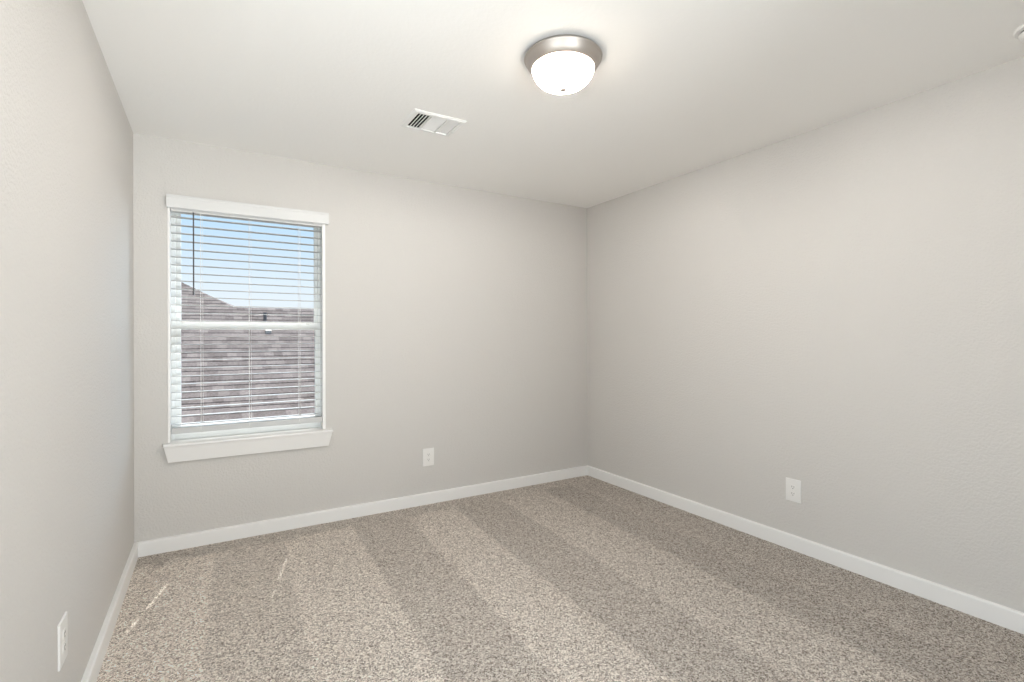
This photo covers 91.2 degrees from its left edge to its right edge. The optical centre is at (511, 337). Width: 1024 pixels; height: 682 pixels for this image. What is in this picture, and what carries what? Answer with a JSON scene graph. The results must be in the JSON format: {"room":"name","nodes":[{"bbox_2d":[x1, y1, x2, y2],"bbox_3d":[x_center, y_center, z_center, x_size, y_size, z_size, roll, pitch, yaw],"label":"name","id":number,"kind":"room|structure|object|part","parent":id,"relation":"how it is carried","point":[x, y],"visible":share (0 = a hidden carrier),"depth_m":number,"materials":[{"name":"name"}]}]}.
{"room":"empty bedroom","nodes":[
{"label":"empty bedroom","id":0,"kind":"room"},
{"bbox_2d":[0,0,133,681],"bbox_3d":[-1.131,0.039,0.979,0.160,2.440,4.662,0,0,-31],"label":"wall","id":1,"kind":"structure","parent":0,"point":[67,273],"depth_m":1.50,"materials":[{"name":"grey paint"}]},
{"bbox_2d":[57,611,67,671],"bbox_3d":[-1.341,0.905,1.498,0.008,0.133,0.089,0,0,-31],"label":"wall outlet","id":2,"kind":"object","parent":1,"relation":"attached to","point":[62,628],"visible":1,"depth_m":1.48,"materials":[{"name":"white plastic"}]},
{"bbox_2d":[81,542,137,681],"bbox_3d":[-1.051,1.216,1.026,0.021,0.084,4.342,0,0,-31],"label":"baseboard","id":3,"kind":"structure","parent":1,"relation":"attached to","point":[91,673],"depth_m":2.11,"materials":[{"name":"white paint"}]},
{"bbox_2d":[133,133,587,541],"bbox_3d":[-0.784,0.038,3.809,3.340,2.440,0.160,0,0,-31],"label":"wall","id":4,"kind":"structure","parent":0,"point":[456,317],"depth_m":3.68,"materials":[{"name":"grey paint"}]},
{"bbox_2d":[163,207,332,462],"bbox_3d":[-1.675,-0.048,3.246,0.954,1.568,0.210,0,0,-31],"label":"window","id":5,"kind":"structure","parent":4,"relation":"in","point":[231,442],"depth_m":3.17,"materials":[{"name":"white paint"}]},
{"bbox_3d":[-1.727,-0.429,3.312,0.827,0.746,0.029,0,0,-31],"label":"sash","id":6,"kind":"part","parent":5,"relation":"part of","materials":[{"name":"white plastic"}]},
{"bbox_3d":[-1.709,0.245,3.285,0.827,0.690,0.028,0,0,-31],"label":"sash","id":7,"kind":"part","parent":5,"relation":"part of","materials":[{"name":"white plastic"}]},
{"bbox_2d":[166,194,328,433],"bbox_3d":[-1.657,-0.133,3.211,0.912,1.424,0.093,0,0,-31],"label":"window blind","id":8,"kind":"object","parent":5,"relation":"attached to","point":[181,204],"visible":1,"depth_m":3.18,"materials":[{"name":"white plastic"}]},
{"bbox_3d":[-1.908,-0.099,3.084,0.012,1.320,0.052,0,0,-31],"label":"ladder cord","id":9,"kind":"part","parent":8,"relation":"part of","materials":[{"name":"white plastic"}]},
{"bbox_3d":[-1.674,0.558,3.223,0.852,0.035,0.050,0,0,-31],"label":"rail","id":10,"kind":"part","parent":8,"relation":"part of","materials":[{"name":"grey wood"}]},
{"bbox_3d":[-1.681,-0.100,3.220,0.012,1.320,0.052,0,0,-31],"label":"ladder cord","id":11,"kind":"part","parent":8,"relation":"part of","materials":[{"name":"white fabric"}]},
{"bbox_3d":[-1.428,-0.101,3.371,0.012,1.320,0.052,0,0,-31],"label":"ladder cord","id":12,"kind":"part","parent":8,"relation":"part of","materials":[{"name":"white fabric"}]},
{"bbox_3d":[-1.656,0.635,3.216,0.954,0.022,0.141,0,0,-31],"label":"sill","id":13,"kind":"part","parent":5,"relation":"part of","materials":[{"name":"white paint"}]},
{"bbox_2d":[138,466,586,556],"bbox_3d":[-0.735,1.216,3.732,3.298,0.084,0.021,0,0,-31],"label":"baseboard","id":14,"kind":"structure","parent":4,"relation":"attached to","point":[217,535],"depth_m":3.45,"materials":[{"name":"white paint"}]},
{"bbox_2d":[423,448,433,466],"bbox_3d":[-0.633,0.905,3.800,0.089,0.133,0.008,0,0,-31],"label":"wall outlet","id":15,"kind":"object","parent":4,"relation":"attached to","point":[428,453],"visible":1,"depth_m":3.80,"materials":[{"name":"white plastic"}]},
{"bbox_2d":[82,0,1023,207],"bbox_3d":[0.367,-1.245,1.877,3.660,0.120,4.662,0,0,-31],"label":"ceiling","id":16,"kind":"structure","parent":0,"point":[677,88],"depth_m":2.25,"materials":[{"name":"white paint"}]},
{"bbox_2d":[400,109,466,136],"bbox_3d":[-0.436,-1.233,2.765,0.297,0.131,0.241,0,0,-31],"label":"ceiling vent","id":17,"kind":"object","parent":16,"relation":"in","point":[421,120],"visible":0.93,"depth_m":2.77,"materials":[{"name":"white metal"}]},
{"bbox_2d":[524,34,601,94],"bbox_3d":[0.214,-1.109,2.107,0.327,0.150,0.327,0,0,-31],"label":"ceiling light","id":18,"kind":"object","parent":16,"relation":"attached to","point":[562,64],"visible":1,"depth_m":2.02,"materials":[{"name":"white glass"}]},
{"bbox_3d":[0.214,-1.088,2.107,0.257,0.094,0.257,0,0,-31],"label":"lamp shade","id":19,"kind":"part","parent":18,"relation":"part of","materials":[{"name":"white glass"}]},
{"bbox_2d":[1013,24,1023,41],"bbox_3d":[2.008,-1.168,1.905,0.145,0.042,0.145,0,0,-31],"label":"smoke detector","id":20,"kind":"object","parent":16,"relation":"attached to","point":[1018,33],"visible":1,"depth_m":1.93,"materials":[{"name":"white plastic"}]},
{"bbox_2d":[96,475,1023,681],"bbox_3d":[0.374,1.330,1.877,3.660,0.150,4.662,0,0,-31],"label":"floor","id":21,"kind":"structure","parent":0,"point":[586,578],"depth_m":2.33,"materials":[{"name":"beige carpet"}]},
{"bbox_2d":[587,57,1023,612],"bbox_3d":[1.873,0.031,2.775,0.160,2.440,4.662,0,0,-31],"label":"wall","id":22,"kind":"structure","parent":0,"point":[836,309],"depth_m":2.72,"materials":[{"name":"grey paint"}]},
{"bbox_2d":[786,477,800,503],"bbox_3d":[1.663,0.903,2.965,0.008,0.133,0.089,0,0,-31],"label":"wall outlet","id":23,"kind":"object","parent":22,"relation":"attached to","point":[793,487],"visible":1,"depth_m":2.96,"materials":[{"name":"white plastic"}]},
{"bbox_2d":[586,465,1023,633],"bbox_3d":[1.798,1.209,2.728,0.021,0.084,4.342,0,0,-31],"label":"baseboard","id":24,"kind":"structure","parent":22,"relation":"attached to","point":[1009,618],"depth_m":2.71,"materials":[{"name":"white paint"}]},
{"label":"outside","id":25,"kind":"structure","parent":0,"visible":0},
{"bbox_3d":[-14.700,4.244,28.518,64.000,0.100,55.948,0,0,-31],"label":"lawn","id":26,"kind":"structure","parent":25,"visible":0},
{"bbox_2d":[181,282,314,424],"bbox_3d":[-5.938,0.801,11.889,20.000,6.740,14.626,0,0,-31],"label":"house","id":27,"kind":"structure","parent":26,"relation":"on","point":[266,344],"depth_m":7.33,"materials":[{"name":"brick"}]}
]}

